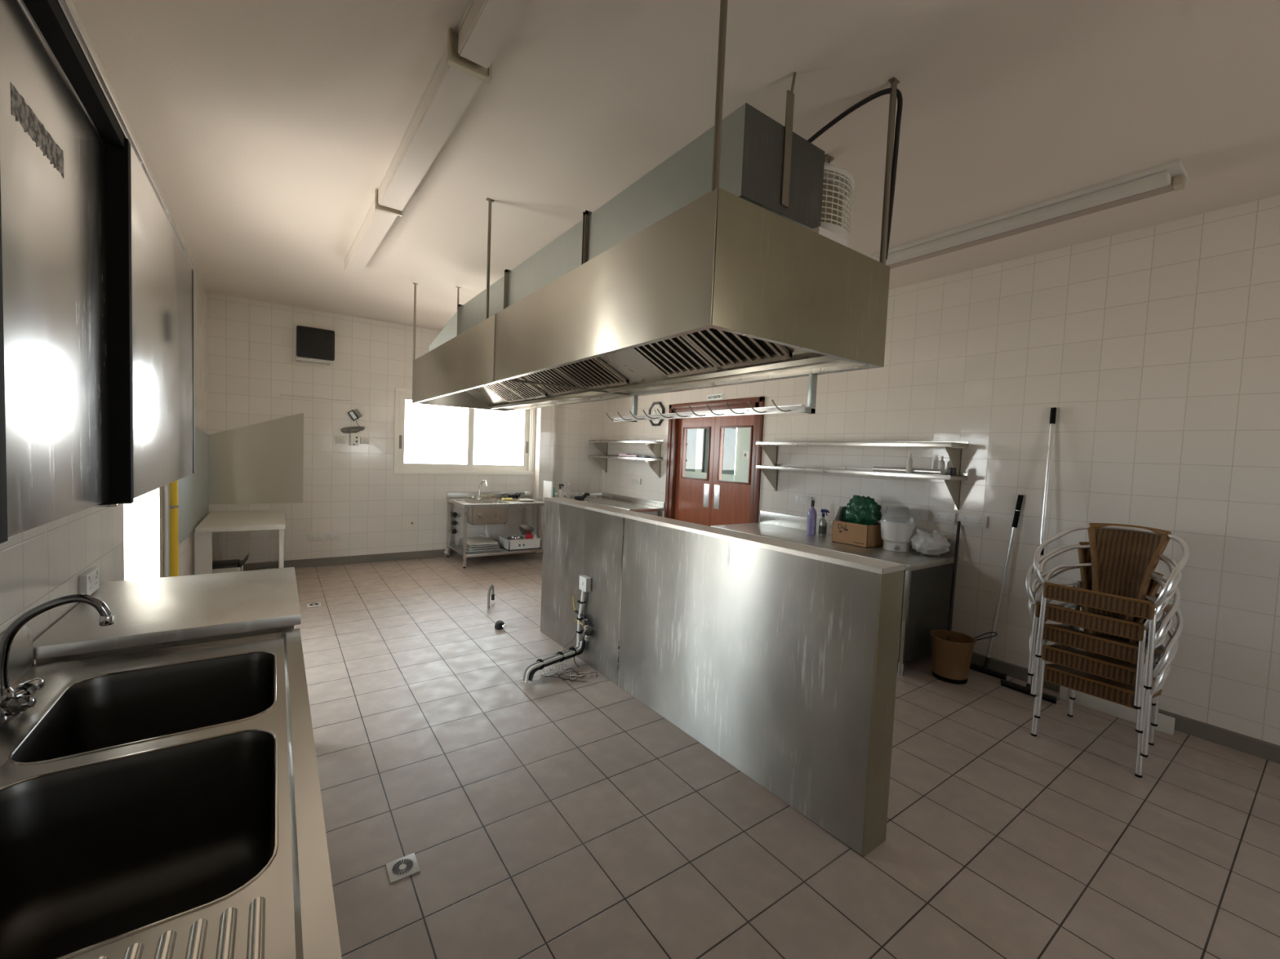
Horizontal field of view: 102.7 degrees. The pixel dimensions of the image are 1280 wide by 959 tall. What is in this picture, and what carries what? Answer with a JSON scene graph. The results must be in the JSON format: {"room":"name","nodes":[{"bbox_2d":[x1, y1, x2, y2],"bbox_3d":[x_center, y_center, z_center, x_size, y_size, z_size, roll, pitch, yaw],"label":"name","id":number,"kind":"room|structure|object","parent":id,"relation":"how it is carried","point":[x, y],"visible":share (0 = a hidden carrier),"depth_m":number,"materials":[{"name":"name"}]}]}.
{"room":"commercial kitchen","nodes":[
{"label":"commercial kitchen","id":0,"kind":"room"},
{"bbox_2d":[0,0,207,664],"bbox_3d":[-2.085,-0.175,1.602,0.300,3.140,9.840,0,3,-35],"label":"wall","id":1,"kind":"structure","parent":0,"point":[42,564],"depth_m":2.14,"materials":[{"name":"tile"}]},
{"bbox_2d":[0,625,34,686],"bbox_3d":[-1.307,0.548,0.792,0.022,0.140,1.830,0,3,-35],"label":"backsplash","id":2,"kind":"structure","parent":1,"relation":"attached to","point":[21,652],"depth_m":1.46,"materials":[{"name":"silver metal"}]},
{"bbox_2d":[79,566,99,595],"bbox_3d":[-2.215,0.413,2.060,0.024,0.090,0.170,0,3,-35],"label":"wall socket","id":3,"kind":"object","parent":1,"relation":"attached to","point":[89,580],"visible":0.91,"depth_m":2.03,"materials":[{"name":"white plastic"}]},
{"bbox_2d":[0,0,195,543],"bbox_3d":[-1.533,-0.450,1.333,0.277,1.064,3.000,0,3,-35],"label":"upper cabinet","id":4,"kind":"object","parent":1,"relation":"attached to","point":[97,275],"visible":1,"depth_m":1.19,"materials":[{"name":"metal"}]},
{"bbox_2d":[162,483,169,577],"bbox_3d":[-3.177,0.110,3.430,0.033,2.300,0.033,0,3,-35],"label":"conduit","id":5,"kind":"object","parent":1,"relation":"attached to","point":[166,489],"visible":0.32,"depth_m":3.43,"materials":[{"name":"grey"}]},
{"bbox_2d":[169,480,178,577],"bbox_3d":[-3.246,0.101,3.548,0.068,2.300,0.113,0,3,-35],"label":"gas pipe","id":6,"kind":"object","parent":1,"relation":"attached to","point":[174,529],"visible":0.26,"depth_m":3.57,"materials":[{"name":"yellow metal"}]},
{"bbox_2d":[177,425,208,546],"bbox_3d":[-4.107,-0.068,4.710,0.009,1.050,2.420,0,3,-35],"label":"panel","id":7,"kind":"object","parent":1,"relation":"attached to","point":[193,489],"visible":0.57,"depth_m":4.78,"materials":[{"name":"silver metal"}]},
{"bbox_2d":[207,292,605,563],"bbox_3d":[-2.892,-0.486,7.177,5.450,3.140,0.200,0,3,-35],"label":"wall","id":8,"kind":"structure","parent":0,"point":[355,491],"depth_m":6.46,"materials":[{"name":"tile"}]},
{"bbox_2d":[208,413,303,504],"bbox_3d":[-4.450,-0.262,5.955,0.888,1.086,0.011,0,3,-35],"label":"panel","id":9,"kind":"object","parent":8,"relation":"attached to","point":[260,463],"visible":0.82,"depth_m":5.96,"materials":[{"name":"silver metal"}]},
{"bbox_2d":[295,324,334,364],"bbox_3d":[-3.894,-1.608,6.142,0.385,0.400,0.177,0,3,-35],"label":"vent","id":10,"kind":"object","parent":8,"relation":"attached to","point":[313,345],"visible":1,"depth_m":6.07,"materials":[{"name":"black plastic"}]},
{"bbox_2d":[298,327,332,358],"bbox_3d":[-3.844,-1.619,6.071,0.335,0.313,0.004,0,3,-35],"label":"grille","id":11,"kind":"object","parent":10,"relation":"attached to","point":[313,343],"depth_m":6.07,"materials":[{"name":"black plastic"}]},
{"bbox_2d":[308,532,321,541],"bbox_3d":[-4.018,0.704,6.331,0.140,0.100,0.024,0,3,-35],"label":"wall socket","id":12,"kind":"object","parent":8,"relation":"attached to","point":[312,535],"visible":1,"depth_m":6.32,"materials":[{"name":"white plastic"}]},
{"bbox_2d":[280,393,353,401],"bbox_3d":[-3.937,-0.996,6.262,0.760,0.038,0.011,0,3,-35],"label":"cable trunking","id":13,"kind":"object","parent":8,"relation":"attached to","point":[281,394],"visible":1,"depth_m":6.24,"materials":[{"name":"white plastic"}]},
{"bbox_2d":[325,531,340,540],"bbox_3d":[-3.863,0.705,6.441,0.155,0.100,0.024,0,3,-35],"label":"wall socket","id":14,"kind":"object","parent":8,"relation":"attached to","point":[329,535],"visible":1,"depth_m":6.43,"materials":[{"name":"white plastic"}]},
{"bbox_2d":[243,549,461,571],"bbox_3d":[-3.282,1.035,6.887,3.890,0.100,0.016,0,3,-35],"label":"baseboard","id":15,"kind":"structure","parent":8,"relation":"attached to","point":[301,563],"depth_m":6.57,"materials":[{"name":"grey tile"}]},
{"bbox_2d":[349,432,358,445],"bbox_3d":[-3.624,-0.510,6.486,0.089,0.156,0.072,0,3,-35],"label":"plug adapter","id":16,"kind":"object","parent":8,"relation":"attached to","point":[353,437],"visible":1,"depth_m":6.46,"materials":[{"name":"white plastic"}]},
{"bbox_2d":[340,421,364,433],"bbox_3d":[-3.631,-0.660,6.468,0.270,0.165,0.053,0,3,-35],"label":"cable coil","id":17,"kind":"object","parent":16,"relation":"on","point":[347,429],"visible":1,"depth_m":6.46,"materials":[{"name":"grey"}]},
{"bbox_2d":[346,408,362,421],"bbox_3d":[-3.615,-0.821,6.490,0.168,0.159,0.036,0,3,-35],"label":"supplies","id":18,"kind":"object","parent":8,"relation":"attached to","point":[353,415],"visible":1,"depth_m":6.48,"materials":[{"name":"black plastic"}]},
{"bbox_2d":[451,511,457,544],"bbox_3d":[-2.634,0.691,7.246,0.072,0.465,0.067,0,3,-35],"label":"control knobs","id":19,"kind":"object","parent":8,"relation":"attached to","point":[454,514],"visible":1,"depth_m":7.22,"materials":[{"name":"black plastic"}]},
{"bbox_2d":[393,387,535,475],"bbox_3d":[-2.477,-0.646,7.397,1.990,1.140,0.142,0,3,-35],"label":"window","id":20,"kind":"structure","parent":8,"relation":"in","point":[401,393],"depth_m":7.36,"materials":[{"name":"beige metal"}]},
{"bbox_2d":[446,491,530,498],"bbox_3d":[-2.207,0.227,7.569,1.255,0.090,0.023,0,3,-35],"label":"backsplash","id":21,"kind":"structure","parent":8,"relation":"attached to","point":[493,494],"depth_m":7.53,"materials":[{"name":"silver metal"}]},
{"bbox_2d":[531,406,555,548],"bbox_3d":[-1.489,-0.466,7.931,0.230,3.140,0.200,0,3,-35],"label":"wall pillar","id":22,"kind":"structure","parent":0,"point":[544,416],"depth_m":7.86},
{"bbox_2d":[71,0,1279,330],"bbox_3d":[1.037,-1.839,4.774,9.050,0.120,12.000,0,3,-35],"label":"ceiling","id":23,"kind":"structure","parent":0,"point":[268,131],"depth_m":2.35,"materials":[{"name":"beige paint"}]},
{"bbox_2d":[344,188,402,275],"bbox_3d":[-2.043,-1.800,3.858,0.156,0.118,1.573,0,4,-36],"label":"ceiling light","id":24,"kind":"object","parent":23,"relation":"attached to","point":[379,219],"visible":0.81,"depth_m":3.67,"materials":[{"name":"white plastic"}]},
{"bbox_2d":[377,27,492,210],"bbox_3d":[-1.104,-1.698,2.600,0.168,0.118,1.528,0,4,-36],"label":"ceiling light","id":25,"kind":"object","parent":23,"relation":"attached to","point":[455,80],"visible":0.89,"depth_m":2.35,"materials":[{"name":"white plastic"}]},
{"bbox_2d":[457,0,530,68],"bbox_3d":[-0.172,-1.604,1.334,0.118,0.104,1.577,0,4,-36],"label":"ceiling light","id":26,"kind":"object","parent":23,"relation":"attached to","point":[485,26],"visible":1,"depth_m":1.81,"materials":[{"name":"white plastic"}]},
{"bbox_2d":[412,0,899,411],"bbox_3d":[-0.599,-1.201,3.596,1.016,1.170,4.305,0,3,-35],"label":"extractor hood","id":27,"kind":"object","parent":23,"relation":"hanging from","point":[724,289],"visible":1,"depth_m":2.08,"materials":[{"name":"silver metal"}]},
{"bbox_2d":[429,71,824,351],"bbox_3d":[-0.617,-1.413,3.625,0.747,0.752,3.930,0,3,-35],"label":"duct","id":28,"kind":"object","parent":27,"relation":"on","point":[764,163],"visible":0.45,"depth_m":2.22,"materials":[{"name":"silver metal"}]},
{"bbox_2d":[605,373,817,422],"bbox_3d":[0.290,-0.456,3.023,0.195,0.184,1.640,0,3,-35],"label":"utensil rail","id":29,"kind":"object","parent":27,"relation":"hanging from","point":[812,381],"visible":1,"depth_m":2.70,"materials":[{"name":"silver metal"}]},
{"bbox_2d":[807,87,902,260],"bbox_3d":[0.858,-1.284,2.232,0.480,0.692,0.049,4,3,30],"label":"power cable","id":30,"kind":"object","parent":27,"relation":"attached to","point":[900,99],"visible":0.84,"depth_m":2.13,"materials":[{"name":"black plastic"}]},
{"bbox_2d":[820,154,854,247],"bbox_3d":[0.833,-1.397,2.634,0.496,0.584,0.496,0,3,-35],"label":"fan","id":31,"kind":"object","parent":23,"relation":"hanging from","point":[838,184],"visible":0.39,"depth_m":2.45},
{"bbox_2d":[870,158,1190,269],"bbox_3d":[2.324,-1.609,3.291,0.270,0.084,1.630,0,3,-35],"label":"ceiling light","id":32,"kind":"object","parent":23,"relation":"attached to","point":[1169,176],"visible":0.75,"depth_m":3.02,"materials":[{"name":"white metal"}]},
{"bbox_2d":[684,427,751,482],"bbox_3d":[1.564,-0.364,8.402,2.910,3.140,6.700,0,3,-35],"label":"wall","id":33,"kind":"structure","parent":0,"point":[743,438],"depth_m":10.20,"materials":[{"name":"grey paint"}]},
{"bbox_2d":[684,427,736,475],"bbox_3d":[1.434,-0.764,10.983,0.010,1.230,1.700,0,3,-35],"label":"window","id":34,"kind":"structure","parent":33,"relation":"in","point":[729,434],"depth_m":10.96,"materials":[{"name":"clear glass"}]},
{"bbox_2d":[293,551,1279,958],"bbox_3d":[0.903,1.415,4.936,9.050,0.120,12.000,0,3,-35],"label":"floor","id":35,"kind":"structure","parent":0,"point":[548,818],"depth_m":2.23,"materials":[{"name":"tile"}]},
{"bbox_2d":[32,567,301,664],"bbox_3d":[-1.837,0.930,2.118,0.691,0.902,0.880,0,3,-35],"label":"countertop","id":36,"kind":"structure","parent":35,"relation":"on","point":[164,611],"depth_m":1.91,"materials":[{"name":"metal"}]},
{"bbox_2d":[0,625,342,958],"bbox_3d":[-1.053,0.974,1.008,0.691,0.990,1.833,0,3,-35],"label":"sink","id":37,"kind":"object","parent":35,"relation":"on","point":[164,802],"visible":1,"depth_m":1.16,"materials":[{"name":"silver metal"}]},
{"bbox_2d":[0,594,114,720],"bbox_3d":[-1.492,0.440,1.289,0.212,0.291,0.133,2,3,-4],"label":"mixer tap","id":38,"kind":"object","parent":37,"relation":"on","point":[13,702],"visible":1,"depth_m":1.26,"materials":[{"name":"silver metal"}]},
{"bbox_2d":[0,678,44,720],"bbox_3d":[-1.558,0.549,1.277,0.098,0.070,0.158,0,3,-35],"label":"handle","id":39,"kind":"object","parent":38,"relation":"on","point":[13,702],"depth_m":1.25,"materials":[{"name":"silver metal"}]},
{"bbox_2d":[212,553,248,573],"bbox_3d":[-4.127,0.959,5.109,0.350,0.360,0.360,0,3,-35],"label":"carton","id":40,"kind":"object","parent":35,"relation":"on","point":[224,566],"visible":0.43,"depth_m":5.02,"materials":[{"name":"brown cardboard"}]},
{"bbox_2d":[194,509,285,574],"bbox_3d":[-4.148,0.760,5.376,0.685,0.729,1.355,0,3,-35],"label":"prep table","id":41,"kind":"object","parent":35,"relation":"on","point":[220,522],"visible":0.88,"depth_m":4.99,"materials":[{"name":"silver metal"}]},
{"bbox_2d":[385,853,420,884],"bbox_3d":[-0.874,1.430,1.885,0.100,0.007,0.100,0,3,-35],"label":"floor drain","id":42,"kind":"object","parent":35,"relation":"on","point":[404,867],"visible":1,"depth_m":1.88,"materials":[{"name":"silver metal"}]},
{"bbox_2d":[487,584,494,608],"bbox_3d":[-1.480,1.147,5.078,0.032,0.204,0.195,2,3,-2],"label":"pipe","id":43,"kind":"object","parent":35,"relation":"on","point":[491,587],"visible":1,"depth_m":5.03,"materials":[{"name":"grey metal"}]},
{"bbox_2d":[446,491,544,568],"bbox_3d":[-1.986,0.663,7.253,1.255,0.912,0.848,0,3,-35],"label":"table","id":44,"kind":"object","parent":35,"relation":"on","point":[491,509],"visible":0.84,"depth_m":6.98,"materials":[{"name":"silver metal"}]},
{"bbox_2d":[457,537,500,552],"bbox_3d":[-2.231,0.894,7.092,0.440,0.113,0.500,0,3,-35],"label":"tray stack","id":45,"kind":"object","parent":44,"relation":"on","point":[473,544],"visible":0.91,"depth_m":6.94,"materials":[{"name":"silver metal"}]},
{"bbox_2d":[459,537,497,545],"bbox_3d":[-2.235,0.849,7.086,0.365,0.023,0.500,0,3,-35],"label":"tray","id":46,"kind":"object","parent":45,"relation":"on","point":[471,540],"depth_m":7.00,"materials":[{"name":"grey metal"}]},
{"bbox_2d":[458,540,498,547],"bbox_3d":[-2.235,0.879,7.088,0.390,0.023,0.500,0,3,-35],"label":"tray","id":47,"kind":"object","parent":45,"relation":"on","point":[470,544],"depth_m":6.92,"materials":[{"name":"silver metal"}]},
{"bbox_2d":[458,542,499,550],"bbox_3d":[-2.234,0.909,7.091,0.415,0.023,0.500,0,3,-35],"label":"tray","id":48,"kind":"object","parent":45,"relation":"on","point":[495,546],"depth_m":6.91,"materials":[{"name":"silver metal"}]},
{"bbox_2d":[457,544,500,552],"bbox_3d":[-2.233,0.939,7.094,0.440,0.023,0.500,0,3,-35],"label":"tray","id":49,"kind":"object","parent":45,"relation":"on","point":[491,548],"depth_m":6.89,"materials":[{"name":"silver metal"}]},
{"bbox_2d":[448,542,542,557],"bbox_3d":[-2.023,0.967,7.218,1.115,0.037,0.786,0,3,-35],"label":"shelf","id":50,"kind":"object","parent":44,"relation":"attached to","point":[502,552],"depth_m":6.90,"materials":[{"name":"silver metal"}]},
{"bbox_2d":[498,534,542,551],"bbox_3d":[-1.706,0.892,7.277,0.490,0.145,0.392,0,3,-35],"label":"plastic crate","id":51,"kind":"object","parent":44,"relation":"on","point":[529,544],"visible":0.96,"depth_m":7.14,"materials":[{"name":"white plastic"}]},
{"bbox_2d":[519,524,534,534],"bbox_3d":[-1.626,0.726,7.363,0.226,0.139,0.226,0,3,-35],"label":"mixing bowl","id":52,"kind":"object","parent":51,"relation":"on","point":[524,529],"visible":0.93,"depth_m":7.31,"materials":[{"name":"silver metal"}]},
{"bbox_2d":[494,620,506,630],"bbox_3d":[-1.211,1.264,4.425,0.082,0.075,0.100,0,3,-35],"label":"floor outlet","id":53,"kind":"object","parent":35,"relation":"on","point":[500,624],"visible":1,"depth_m":4.40,"materials":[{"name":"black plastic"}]},
{"bbox_2d":[536,499,544,552],"bbox_3d":[-1.331,0.726,7.670,0.265,0.800,0.520,0,3,-35],"label":"stand","id":54,"kind":"object","parent":35,"relation":"on","point":[538,507],"visible":0.11,"depth_m":7.79,"materials":[{"name":"silver metal"}]},
{"bbox_2d":[542,480,553,501],"bbox_3d":[-1.347,0.177,7.492,0.026,0.309,0.280,0,3,-35],"label":"chopping board","id":55,"kind":"object","parent":54,"relation":"on","point":[548,486],"visible":0.74,"depth_m":7.46,"materials":[{"name":"white plastic"}]},
{"bbox_2d":[522,640,582,682],"bbox_3d":[-0.605,1.270,3.607,0.080,0.147,0.559,5,4,37],"label":"pipe","id":56,"kind":"object","parent":35,"relation":"on","point":[540,664],"visible":0.97,"depth_m":3.53,"materials":[{"name":"grey plastic"}]},
{"bbox_2d":[520,633,598,683],"bbox_3d":[-0.507,1.226,3.622,0.453,0.271,0.578,3,3,19],"label":"loose wires","id":57,"kind":"object","parent":35,"relation":"on","point":[553,669],"visible":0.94,"depth_m":3.55,"materials":[{"name":"beige metal"}]},
{"bbox_2d":[555,492,664,516],"bbox_3d":[-0.566,0.712,7.724,1.004,0.885,1.725,0,3,-35],"label":"countertop","id":58,"kind":"structure","parent":35,"relation":"on","point":[627,503],"depth_m":7.80,"materials":[{"name":"metal"}]},
{"bbox_2d":[540,497,905,857],"bbox_3d":[0.103,0.826,3.238,0.170,1.158,2.971,0,4,-36],"label":"wall","id":59,"kind":"structure","parent":35,"relation":"on","point":[779,658],"depth_m":2.50,"materials":[{"name":"silver metal"}]},
{"bbox_2d":[573,596,592,655],"bbox_3d":[-0.440,1.097,3.772,0.057,0.400,0.285,0,3,-35],"label":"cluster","id":60,"kind":"object","parent":59,"relation":"attached to","point":[586,633],"visible":1,"depth_m":3.70,"materials":[{"name":"silver plastic"}]},
{"bbox_2d":[576,574,591,646],"bbox_3d":[-0.425,0.996,3.765,0.061,0.574,0.125,0,3,-35],"label":"pipe","id":61,"kind":"object","parent":59,"relation":"attached to","point":[584,584],"visible":0.95,"depth_m":3.77,"materials":[{"name":"silver"}]},
{"bbox_2d":[710,511,959,675],"bbox_3d":[1.654,0.906,4.797,0.787,0.970,2.090,0,3,-35],"label":"counter","id":62,"kind":"object","parent":35,"relation":"on","point":[927,579],"visible":0.23,"depth_m":4.03,"materials":[{"name":"metal"}]},
{"bbox_2d":[710,522,959,571],"bbox_3d":[1.667,0.579,4.780,0.787,0.045,2.090,0,3,-35],"label":"countertop","id":63,"kind":"structure","parent":62,"relation":"on","point":[913,560],"depth_m":4.40,"materials":[{"name":"metal"}]},
{"bbox_2d":[805,500,817,535],"bbox_3d":[1.680,0.375,5.000,0.090,0.340,0.090,0,3,-35],"label":"bottle","id":64,"kind":"object","parent":63,"relation":"on","point":[811,514],"visible":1,"depth_m":4.97,"materials":[{"name":"purple plastic"}]},
{"bbox_2d":[817,509,829,537],"bbox_3d":[1.776,0.419,4.933,0.073,0.266,0.100,0,3,-35],"label":"bottle","id":65,"kind":"object","parent":63,"relation":"on","point":[823,523],"visible":1,"depth_m":4.92,"materials":[{"name":"clear plastic"}]},
{"bbox_2d":[831,506,883,547],"bbox_3d":[1.961,0.415,4.595,0.271,0.324,0.340,0,3,-35],"label":"cardboard box","id":66,"kind":"object","parent":63,"relation":"on","point":[843,532],"visible":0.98,"depth_m":4.49,"materials":[{"name":"brown cardboard"}]},
{"bbox_2d":[842,495,881,525],"bbox_3d":[1.985,0.300,4.563,0.271,0.315,0.360,0,3,-35],"label":"bag","id":67,"kind":"object","parent":66,"relation":"in","point":[862,510],"visible":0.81,"depth_m":4.48,"materials":[{"name":"green plastic"}]},
{"bbox_2d":[880,505,915,552],"bbox_3d":[2.180,0.409,4.332,0.272,0.380,0.272,0,3,-35],"label":"steriliser","id":68,"kind":"object","parent":63,"relation":"on","point":[898,523],"visible":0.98,"depth_m":4.24,"materials":[{"name":"white plastic"}]},
{"bbox_2d":[880,519,915,543],"bbox_3d":[2.179,0.438,4.333,0.272,0.170,0.272,0,3,-35],"label":"tub","id":69,"kind":"object","parent":68,"relation":"in","point":[892,531],"depth_m":4.23,"materials":[{"name":"white plastic"}]},
{"bbox_2d":[910,528,951,555],"bbox_3d":[2.363,0.511,4.137,0.260,0.209,0.268,0,3,-35],"label":"bag","id":70,"kind":"object","parent":63,"relation":"on","point":[933,544],"visible":1,"depth_m":4.08,"materials":[{"name":"white plastic"}]},
{"bbox_2d":[929,629,997,684],"bbox_3d":[2.362,1.289,3.800,0.424,0.364,0.291,1,3,-19],"label":"bucket","id":71,"kind":"object","parent":35,"relation":"on","point":[951,660],"visible":1,"depth_m":3.69,"materials":[{"name":"brown plastic"}]},
{"bbox_2d":[946,520,960,641],"bbox_3d":[2.414,0.880,3.983,0.098,1.082,0.491,4,3,29],"label":"handle","id":72,"kind":"object","parent":71,"relation":"in","point":[953,579],"visible":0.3,"depth_m":4.01,"materials":[{"name":"black plastic"}]},
{"bbox_2d":[969,494,1023,679],"bbox_3d":[2.693,0.791,3.891,0.144,1.373,0.280,0,3,-35],"label":"squeegee","id":73,"kind":"object","parent":35,"relation":"on","point":[984,669],"visible":0.8,"depth_m":3.84,"materials":[{"name":"silver metal"}]},
{"bbox_2d":[1000,407,1057,703],"bbox_3d":[2.834,0.494,3.581,0.272,2.009,0.320,0,3,-35],"label":"squeegee","id":74,"kind":"object","parent":35,"relation":"on","point":[1026,690],"visible":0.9,"depth_m":3.61,"materials":[{"name":"silver metal"}]},
{"bbox_2d":[1029,607,1178,777],"bbox_3d":[2.686,1.145,2.969,0.610,0.763,0.590,0,3,-35],"label":"wicker chair","id":75,"kind":"object","parent":35,"relation":"on","point":[1120,693],"visible":0.22,"depth_m":2.83,"materials":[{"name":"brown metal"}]},
{"bbox_2d":[1034,586,1183,757],"bbox_3d":[2.678,1.021,2.937,0.610,0.763,0.590,0,4,-36],"label":"wicker chair","id":76,"kind":"object","parent":75,"relation":"on","point":[1088,662],"visible":0.31,"depth_m":2.79,"materials":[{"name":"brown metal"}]},
{"bbox_2d":[1028,566,1180,733],"bbox_3d":[2.653,0.895,2.928,0.610,0.763,0.590,0,3,-35],"label":"wicker chair","id":77,"kind":"object","parent":76,"relation":"on","point":[1087,641],"visible":0.39,"depth_m":2.78,"materials":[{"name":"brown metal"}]},
{"bbox_2d":[1025,542,1174,709],"bbox_3d":[2.626,0.769,2.921,0.610,0.763,0.590,0,4,-36],"label":"wicker chair","id":78,"kind":"object","parent":77,"relation":"on","point":[1127,628],"visible":0.5,"depth_m":2.81,"materials":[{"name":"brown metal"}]},
{"bbox_2d":[1033,523,1189,689],"bbox_3d":[2.634,0.647,2.866,0.610,0.763,0.590,0,3,-35],"label":"wicker chair","id":79,"kind":"object","parent":78,"relation":"on","point":[1125,558],"visible":0.97,"depth_m":2.90,"materials":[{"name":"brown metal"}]},
{"bbox_2d":[1058,685,1175,735],"bbox_3d":[3.062,1.474,3.309,0.040,0.100,0.550,0,3,-35],"label":"wooden plank","id":80,"kind":"object","parent":35,"relation":"on","point":[1166,724],"visible":0.76,"depth_m":3.29,"materials":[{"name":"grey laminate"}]},
{"bbox_2d":[602,195,1279,746],"bbox_3d":[2.240,-0.157,4.804,0.160,3.140,10.040,0,3,-35],"label":"wall","id":81,"kind":"structure","parent":0,"point":[1155,349],"depth_m":3.51,"materials":[{"name":"tile"}]},
{"bbox_2d":[555,492,664,508],"bbox_3d":[-0.548,0.313,7.702,1.004,0.085,1.720,0,3,-35],"label":"backsplash","id":82,"kind":"structure","parent":81,"relation":"attached to","point":[593,495],"depth_m":8.17,"materials":[{"name":"silver metal"}]},
{"bbox_2d":[588,454,662,477],"bbox_3d":[-0.267,-0.223,7.922,0.303,0.300,1.620,0,3,-35],"label":"wall shelf","id":83,"kind":"object","parent":81,"relation":"attached to","point":[654,463],"visible":0.97,"depth_m":7.50,"materials":[{"name":"silver metal"}]},
{"bbox_2d":[589,440,663,458],"bbox_3d":[-0.259,-0.467,7.914,0.303,0.300,1.610,0,3,-35],"label":"wall shelf","id":84,"kind":"object","parent":81,"relation":"attached to","point":[655,448],"visible":0.94,"depth_m":7.48,"materials":[{"name":"silver metal"}]},
{"bbox_2d":[648,401,664,426],"bbox_3d":[0.238,-0.955,7.455,0.031,0.351,0.351,0,3,-35],"label":"wall clock","id":85,"kind":"object","parent":81,"relation":"attached to","point":[653,409],"visible":0.74,"depth_m":7.45,"materials":[{"name":"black plastic"}]},
{"bbox_2d":[664,396,764,526],"bbox_3d":[0.934,0.135,6.609,0.190,2.270,1.710,0,3,-35],"label":"door","id":86,"kind":"structure","parent":81,"relation":"in","point":[713,500],"depth_m":6.57,"materials":[{"name":"brown wood"}]},
{"bbox_2d":[706,393,723,400],"bbox_3d":[0.949,-1.045,6.478,0.007,0.070,0.290,0,3,-35],"label":"door sign","id":87,"kind":"object","parent":81,"relation":"attached to","point":[720,396],"visible":1,"depth_m":6.47,"materials":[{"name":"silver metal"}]},
{"bbox_2d":[795,495,813,505],"bbox_3d":[1.719,0.219,5.373,0.024,0.085,0.200,0,3,-35],"label":"wall socket","id":88,"kind":"object","parent":81,"relation":"attached to","point":[806,500],"visible":0.94,"depth_m":5.36,"materials":[{"name":"white plastic"}]},
{"bbox_2d":[760,511,955,555],"bbox_3d":[1.980,0.491,5.002,0.021,0.135,2.080,0,3,-35],"label":"backsplash","id":89,"kind":"structure","parent":81,"relation":"attached to","point":[767,517],"depth_m":5.46,"materials":[{"name":"silver metal"}]},
{"bbox_2d":[755,463,968,510],"bbox_3d":[1.937,0.037,4.825,0.303,0.300,1.960,0,3,-35],"label":"wall shelf","id":90,"kind":"object","parent":81,"relation":"attached to","point":[953,482],"visible":1,"depth_m":4.57,"materials":[{"name":"silver metal"}]},
{"bbox_2d":[872,466,942,475],"bbox_3d":[2.244,-0.077,4.315,0.041,0.041,0.570,0,3,-35],"label":"roll","id":91,"kind":"object","parent":90,"relation":"on","point":[925,471],"visible":0.84,"depth_m":4.26,"materials":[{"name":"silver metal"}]},
{"bbox_2d":[906,453,912,473],"bbox_3d":[2.240,-0.136,4.252,0.044,0.165,0.044,0,3,-35],"label":"sauce bottle","id":92,"kind":"object","parent":90,"relation":"on","point":[909,461],"visible":1,"depth_m":4.24,"materials":[{"name":"white plastic"}]},
{"bbox_2d":[755,440,968,475],"bbox_3d":[1.939,-0.219,4.824,0.303,0.300,1.970,0,3,-35],"label":"wall shelf","id":93,"kind":"object","parent":81,"relation":"attached to","point":[954,454],"visible":0.89,"depth_m":4.46,"materials":[{"name":"silver metal"}]},
{"bbox_2d":[911,508,928,520],"bbox_3d":[2.410,0.300,4.401,0.024,0.088,0.130,0,3,-35],"label":"outlet","id":94,"kind":"object","parent":81,"relation":"attached to","point":[921,514],"visible":0.9,"depth_m":4.38,"materials":[{"name":"white plastic"}]},
{"bbox_2d":[933,511,955,524],"bbox_3d":[2.523,0.313,4.243,0.024,0.092,0.170,0,3,-35],"label":"wall socket","id":95,"kind":"object","parent":81,"relation":"attached to","point":[938,516],"visible":1,"depth_m":4.23,"materials":[{"name":"white plastic"}]},
{"bbox_2d":[959,513,987,528],"bbox_3d":[2.647,0.327,4.068,0.024,0.092,0.200,0,3,-35],"label":"wall socket","id":96,"kind":"object","parent":81,"relation":"attached to","point":[977,521],"visible":1,"depth_m":4.06,"materials":[{"name":"white plastic"}]},
{"bbox_2d":[970,652,1279,764],"bbox_3d":[3.784,1.548,2.470,0.016,0.095,4.240,0,3,-35],"label":"baseboard","id":97,"kind":"structure","parent":81,"relation":"attached to","point":[1242,743],"depth_m":3.05,"materials":[{"name":"grey tile"}]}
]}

